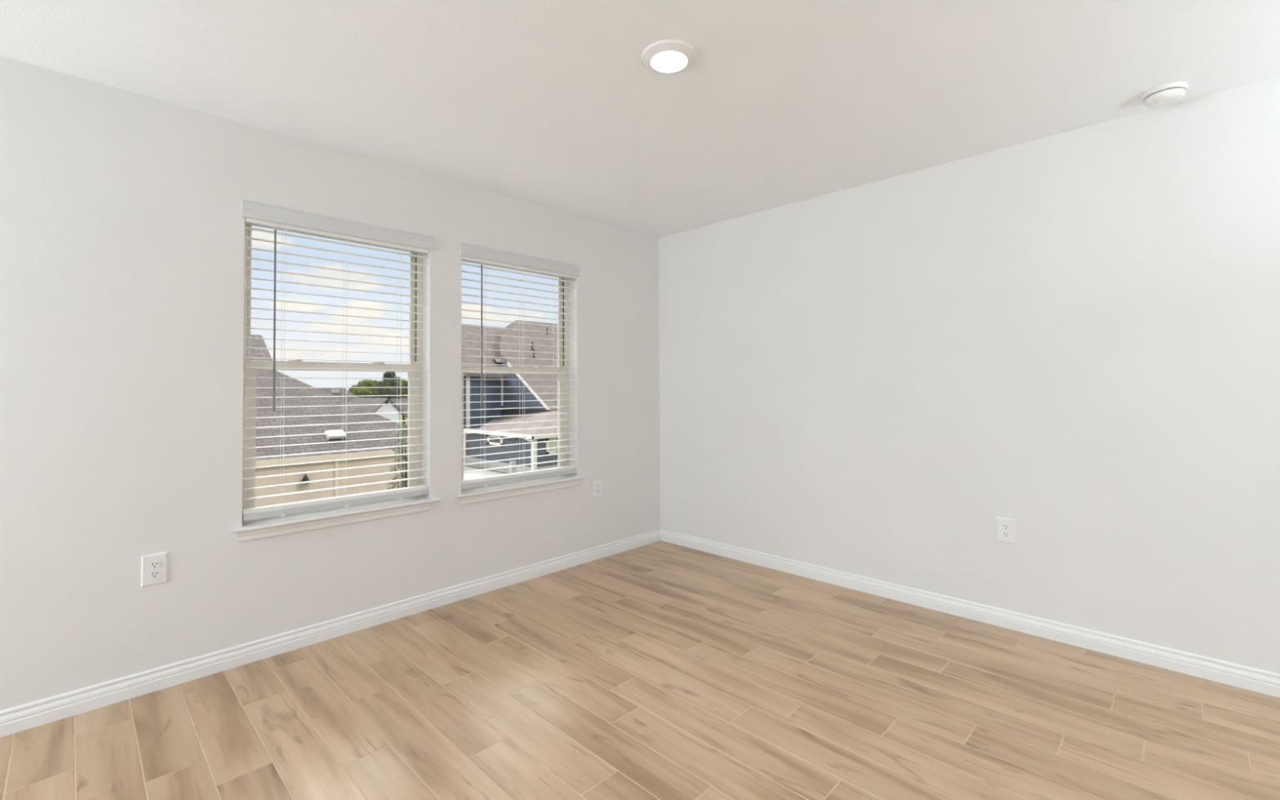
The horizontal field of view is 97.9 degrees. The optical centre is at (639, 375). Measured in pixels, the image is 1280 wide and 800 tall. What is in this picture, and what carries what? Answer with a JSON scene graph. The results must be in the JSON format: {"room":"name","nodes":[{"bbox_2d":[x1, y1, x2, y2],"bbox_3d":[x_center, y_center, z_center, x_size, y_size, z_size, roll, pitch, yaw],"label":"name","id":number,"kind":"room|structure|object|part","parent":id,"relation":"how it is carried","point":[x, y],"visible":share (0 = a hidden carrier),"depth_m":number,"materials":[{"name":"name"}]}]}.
{"room":"empty bedroom","nodes":[
{"label":"empty bedroom","id":0,"kind":"room"},
{"bbox_2d":[0,55,660,711],"bbox_3d":[-2.153,0.068,2.263,0.165,2.540,6.765,-2,-2,44],"label":"wall","id":1,"kind":"structure","parent":0,"point":[122,225],"depth_m":2.38,"materials":[{"name":"paint"}]},
{"bbox_2d":[141,551,167,587],"bbox_3d":[-1.990,0.796,2.284,0.010,0.126,0.081,-2,-2,44],"label":"wall outlet","id":2,"kind":"object","parent":1,"relation":"attached to","point":[153,566],"visible":1,"depth_m":2.28,"materials":[{"name":"white plastic"}]},
{"bbox_2d":[149,570,159,578],"bbox_3d":[-1.988,0.815,2.281,0.003,0.029,0.034,-2,-2,44],"label":"receptacle","id":3,"kind":"object","parent":2,"relation":"attached to","point":[153,574],"depth_m":2.28,"materials":[{"name":"white plastic"}]},
{"bbox_2d":[149,560,159,568],"bbox_3d":[-1.988,0.776,2.282,0.003,0.029,0.034,-2,-2,44],"label":"receptacle","id":4,"kind":"object","parent":2,"relation":"attached to","point":[153,564],"depth_m":2.28,"materials":[{"name":"white plastic"}]},
{"bbox_2d":[0,528,660,737],"bbox_3d":[-2.139,1.241,2.116,0.014,0.088,6.600,-2,-2,44],"label":"baseboard","id":5,"kind":"structure","parent":1,"relation":"attached to","point":[44,711],"depth_m":2.55,"materials":[{"name":"white paint"}]},
{"bbox_2d":[231,224,440,542],"bbox_3d":[-1.531,-0.016,2.866,0.208,1.530,0.960,-2,-2,44],"label":"window","id":6,"kind":"structure","parent":1,"relation":"in","point":[255,529],"depth_m":2.80,"materials":[{"name":"plastic"}]},
{"bbox_3d":[-1.592,-0.388,2.933,0.020,0.722,0.809,-2,-2,44],"label":"sash","id":7,"kind":"part","parent":6,"relation":"part of","materials":[{"name":"plastic"}]},
{"bbox_3d":[-1.568,0.306,2.900,0.026,0.747,0.809,-2,-2,44],"label":"sash","id":8,"kind":"part","parent":6,"relation":"part of","materials":[{"name":"plastic"}]},
{"bbox_3d":[-1.502,0.692,2.826,0.140,0.016,0.960,-2,-2,44],"label":"sill","id":9,"kind":"part","parent":6,"relation":"part of","materials":[{"name":"white paint"}]},
{"bbox_2d":[240,199,434,520],"bbox_3d":[-1.501,-0.061,2.841,0.078,1.456,0.898,-2,-2,44],"label":"window blind","id":10,"kind":"object","parent":6,"relation":"attached to","point":[255,214],"visible":0.91,"depth_m":2.79,"materials":[{"name":"white plastic"}]},
{"bbox_3d":[-1.699,-0.029,2.654,0.056,1.345,0.008,-2,-2,44],"label":"ladder cord","id":11,"kind":"part","parent":10,"relation":"part of","materials":[{"name":"white fabric"}]},
{"bbox_3d":[-1.505,0.648,2.833,0.052,0.028,0.856,-2,-2,44],"label":"rail","id":12,"kind":"part","parent":10,"relation":"part of","materials":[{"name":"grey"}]},
{"bbox_3d":[-1.507,-0.026,2.850,0.056,1.345,0.008,-2,-2,44],"label":"ladder cord","id":13,"kind":"part","parent":10,"relation":"part of","materials":[{"name":"white fabric"}]},
{"bbox_3d":[-1.314,-0.023,3.046,0.056,1.345,0.008,-2,-2,44],"label":"ladder cord","id":14,"kind":"part","parent":10,"relation":"part of","materials":[{"name":"white fabric"}]},
{"bbox_2d":[457,277,586,505],"bbox_3d":[-0.789,-0.004,3.624,0.208,1.530,0.962,-2,-2,44],"label":"window","id":15,"kind":"structure","parent":1,"relation":"in","point":[474,495],"depth_m":3.75,"materials":[{"name":"plastic"}]},
{"bbox_3d":[-0.826,0.318,3.658,0.026,0.747,0.810,-2,-2,44],"label":"sash","id":16,"kind":"part","parent":15,"relation":"part of","materials":[{"name":"plastic"}]},
{"bbox_2d":[459,242,580,489],"bbox_3d":[-0.759,-0.050,3.599,0.078,1.456,0.900,-2,-2,44],"label":"window blind","id":17,"kind":"object","parent":15,"relation":"attached to","point":[470,253],"visible":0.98,"depth_m":3.55,"materials":[{"name":"white plastic"}]},
{"bbox_3d":[-0.763,0.660,3.591,0.052,0.028,0.858,-2,-2,44],"label":"rail","id":18,"kind":"part","parent":17,"relation":"part of","materials":[{"name":"grey plastic"}]},
{"bbox_3d":[-0.761,-0.014,3.611,0.056,1.345,0.008,-2,-2,44],"label":"ladder cord","id":19,"kind":"part","parent":17,"relation":"part of","materials":[{"name":"white fabric"}]},
{"bbox_3d":[-0.571,-0.011,3.806,0.056,1.345,0.008,-2,-2,44],"label":"ladder cord","id":20,"kind":"part","parent":17,"relation":"part of","materials":[{"name":"white fabric"}]},
{"bbox_3d":[-0.760,0.704,3.584,0.140,0.016,0.962,-2,-2,44],"label":"sill","id":21,"kind":"part","parent":15,"relation":"part of","materials":[{"name":"white paint"}]},
{"bbox_3d":[-0.849,-0.376,3.691,0.020,0.722,0.810,-2,-2,44],"label":"sash","id":22,"kind":"part","parent":15,"relation":"part of","materials":[{"name":"plastic"}]},
{"bbox_2d":[592,479,601,497],"bbox_3d":[-0.304,0.813,4.005,0.010,0.126,0.081,-2,-2,44],"label":"wall outlet","id":23,"kind":"object","parent":1,"relation":"attached to","point":[597,484],"visible":1,"depth_m":4.00,"materials":[{"name":"white plastic"}]},
{"bbox_2d":[0,540,1279,799],"bbox_3d":[0.071,1.250,-0.049,6.200,0.050,6.600,-2,-2,44],"label":"floor","id":24,"kind":"structure","parent":0,"point":[659,670],"depth_m":2.10,"materials":[{"name":"brown wood"}]},
{"bbox_2d":[0,0,1279,238],"bbox_3d":[0.055,-1.314,0.006,6.200,0.200,6.600,-2,-2,44],"label":"ceiling","id":25,"kind":"structure","parent":0,"point":[555,104],"depth_m":2.16,"materials":[{"name":"paint"}]},
{"bbox_2d":[641,39,697,74],"bbox_3d":[0.107,-1.159,2.045,0.203,0.023,0.203,-2,-2,44],"label":"recessed light","id":26,"kind":"object","parent":25,"relation":"in","point":[669,56],"visible":1,"depth_m":2.01,"materials":[{"name":"white plastic"}]},
{"bbox_2d":[1141,81,1187,107],"bbox_3d":[2.171,-1.153,2.306,0.141,0.050,0.141,-2,-2,44],"label":"smoke detector","id":27,"kind":"object","parent":25,"relation":"attached to","point":[1165,95],"visible":1,"depth_m":2.27,"materials":[{"name":"white plastic"}]},
{"bbox_2d":[658,76,1279,674],"bbox_3d":[2.430,0.043,2.394,6.200,2.540,0.165,-2,-2,44],"label":"wall","id":28,"kind":"structure","parent":0,"point":[1073,337],"depth_m":2.78,"materials":[{"name":"paint"}]},
{"bbox_2d":[660,528,1279,697],"bbox_3d":[2.374,1.218,2.305,6.200,0.088,0.014,-2,-2,44],"label":"baseboard","id":29,"kind":"structure","parent":28,"relation":"attached to","point":[1257,680],"depth_m":2.77,"materials":[{"name":"white paint"}]},
{"bbox_2d":[996,516,1016,544],"bbox_3d":[1.855,0.786,2.823,0.081,0.126,0.010,-2,-2,44],"label":"wall outlet","id":30,"kind":"object","parent":28,"relation":"attached to","point":[1006,527],"visible":1,"depth_m":2.82,"materials":[{"name":"white plastic"}]},
{"bbox_2d":[1001,523,1009,529],"bbox_3d":[1.853,0.767,2.821,0.034,0.029,0.003,-2,-2,44],"label":"receptacle","id":31,"kind":"object","parent":30,"relation":"attached to","point":[1004,526],"depth_m":2.82,"materials":[{"name":"white plastic"}]},
{"bbox_2d":[1002,531,1009,537],"bbox_3d":[1.853,0.806,2.821,0.034,0.029,0.003,-2,-2,44],"label":"receptacle","id":32,"kind":"object","parent":30,"relation":"attached to","point":[1005,534],"depth_m":2.82,"materials":[{"name":"white plastic"}]},
{"label":"outside","id":33,"kind":"structure","parent":0,"visible":0},
{"bbox_2d":[463,466,504,479],"bbox_3d":[-17.225,6.311,32.983,18.000,0.060,15.700,-2,-2,44],"label":"driveway","id":34,"kind":"structure","parent":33,"point":[479,473],"depth_m":35.62,"materials":[{"name":"concrete"}]},
{"bbox_2d":[509,461,515,473],"bbox_3d":[-7.891,5.799,34.594,0.240,0.920,0.350,-2,-2,44],"label":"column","id":35,"kind":"structure","parent":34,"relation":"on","point":[512,469],"depth_m":34.48,"materials":[{"name":"white"}]},
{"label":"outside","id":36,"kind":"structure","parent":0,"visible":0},
{"bbox_2d":[398,413,506,474],"bbox_3d":[-32.685,7.364,71.552,139.000,0.200,170.000,-2,-2,44],"label":"ground","id":37,"kind":"structure","parent":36,"point":[399,415],"depth_m":39.65,"materials":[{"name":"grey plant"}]},
{"bbox_2d":[250,334,407,506],"bbox_3d":[-18.612,2.189,17.398,13.577,7.647,20.206,-2,-2,44],"label":"house","id":38,"kind":"structure","parent":37,"relation":"on","point":[255,343],"depth_m":17.93,"materials":[{"name":"grey"}]},
{"bbox_2d":[299,473,310,483],"bbox_3d":[-10.019,3.054,16.688,0.338,0.298,0.338,-2,-2,44],"label":"lamp","id":39,"kind":"object","parent":38,"relation":"attached to","point":[303,477],"depth_m":16.71,"materials":[{"name":"black metal"}]},
{"bbox_2d":[324,429,347,440],"bbox_3d":[-9.850,1.927,18.044,0.443,0.312,0.594,-2,-2,44],"label":"roof vent","id":40,"kind":"object","parent":38,"relation":"attached to","point":[335,437],"depth_m":17.93,"materials":[{"name":"white metal"}]},
{"bbox_2d":[316,387,356,402],"bbox_3d":[-30.998,3.839,44.063,10.000,5.645,18.780,-2,-2,44],"label":"house","id":41,"kind":"structure","parent":37,"relation":"on","point":[333,391],"depth_m":48.05,"materials":[{"name":"grey"}]},
{"bbox_2d":[331,389,339,393],"bbox_3d":[-26.306,1.370,48.130,0.500,0.320,0.560,-2,-2,44],"label":"roof vent","id":42,"kind":"object","parent":41,"relation":"attached to","point":[333,391],"depth_m":47.92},
{"bbox_2d":[348,378,378,397],"bbox_3d":[-34.252,3.807,69.921,3.265,6.861,6.068,0,-1,6],"label":"tree","id":43,"kind":"object","parent":37,"relation":"on","point":[355,391],"visible":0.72,"depth_m":68.62,"materials":[{"name":"green plant"}]},
{"bbox_2d":[349,397,408,422],"bbox_3d":[-17.377,3.999,38.670,7.000,4.930,4.285,-2,-2,44],"label":"house","id":44,"kind":"structure","parent":37,"relation":"on","point":[356,401],"depth_m":36.65,"materials":[{"name":"white"}]},
{"bbox_2d":[373,378,403,399],"bbox_3d":[-30.437,3.694,67.459,3.144,6.936,4.685,0,-1,0],"label":"tree","id":45,"kind":"object","parent":37,"relation":"on","point":[388,383],"visible":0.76,"depth_m":66.42,"materials":[{"name":"green plant"}]},
{"bbox_2d":[382,371,399,381],"bbox_3d":[-38.113,3.397,85.378,2.023,8.393,2.881,-2,-2,44],"label":"tree","id":46,"kind":"object","parent":37,"relation":"on","point":[390,374],"visible":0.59,"depth_m":84.99,"materials":[{"name":"green plant"}]},
{"bbox_2d":[386,421,407,489],"bbox_3d":[-4.884,3.366,11.464,0.534,4.875,0.694,-2,-2,44],"label":"tree","id":47,"kind":"object","parent":37,"relation":"on","point":[405,456],"visible":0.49,"depth_m":11.44,"materials":[{"name":"green plant"}]},
{"bbox_2d":[397,379,408,426],"bbox_3d":[-32.090,3.917,77.246,2.429,6.930,3.654,-2,-2,44],"label":"tree","id":48,"kind":"object","parent":37,"relation":"on","point":[404,383],"visible":0.25,"depth_m":76.43,"materials":[{"name":"green plant"}]},
{"bbox_2d":[461,320,558,473],"bbox_3d":[-4.630,0.337,51.087,21.175,12.632,28.235,-2,-2,44],"label":"house","id":49,"kind":"structure","parent":37,"relation":"on","point":[470,386],"depth_m":46.73,"materials":[{"name":"stone"}]},
{"bbox_3d":[-12.409,-1.387,49.898,0.720,0.488,1.217,-2,-2,44],"label":"skylight pane","id":50,"kind":"part","parent":49,"relation":"part of","materials":[{"name":"white glass"}]}
]}

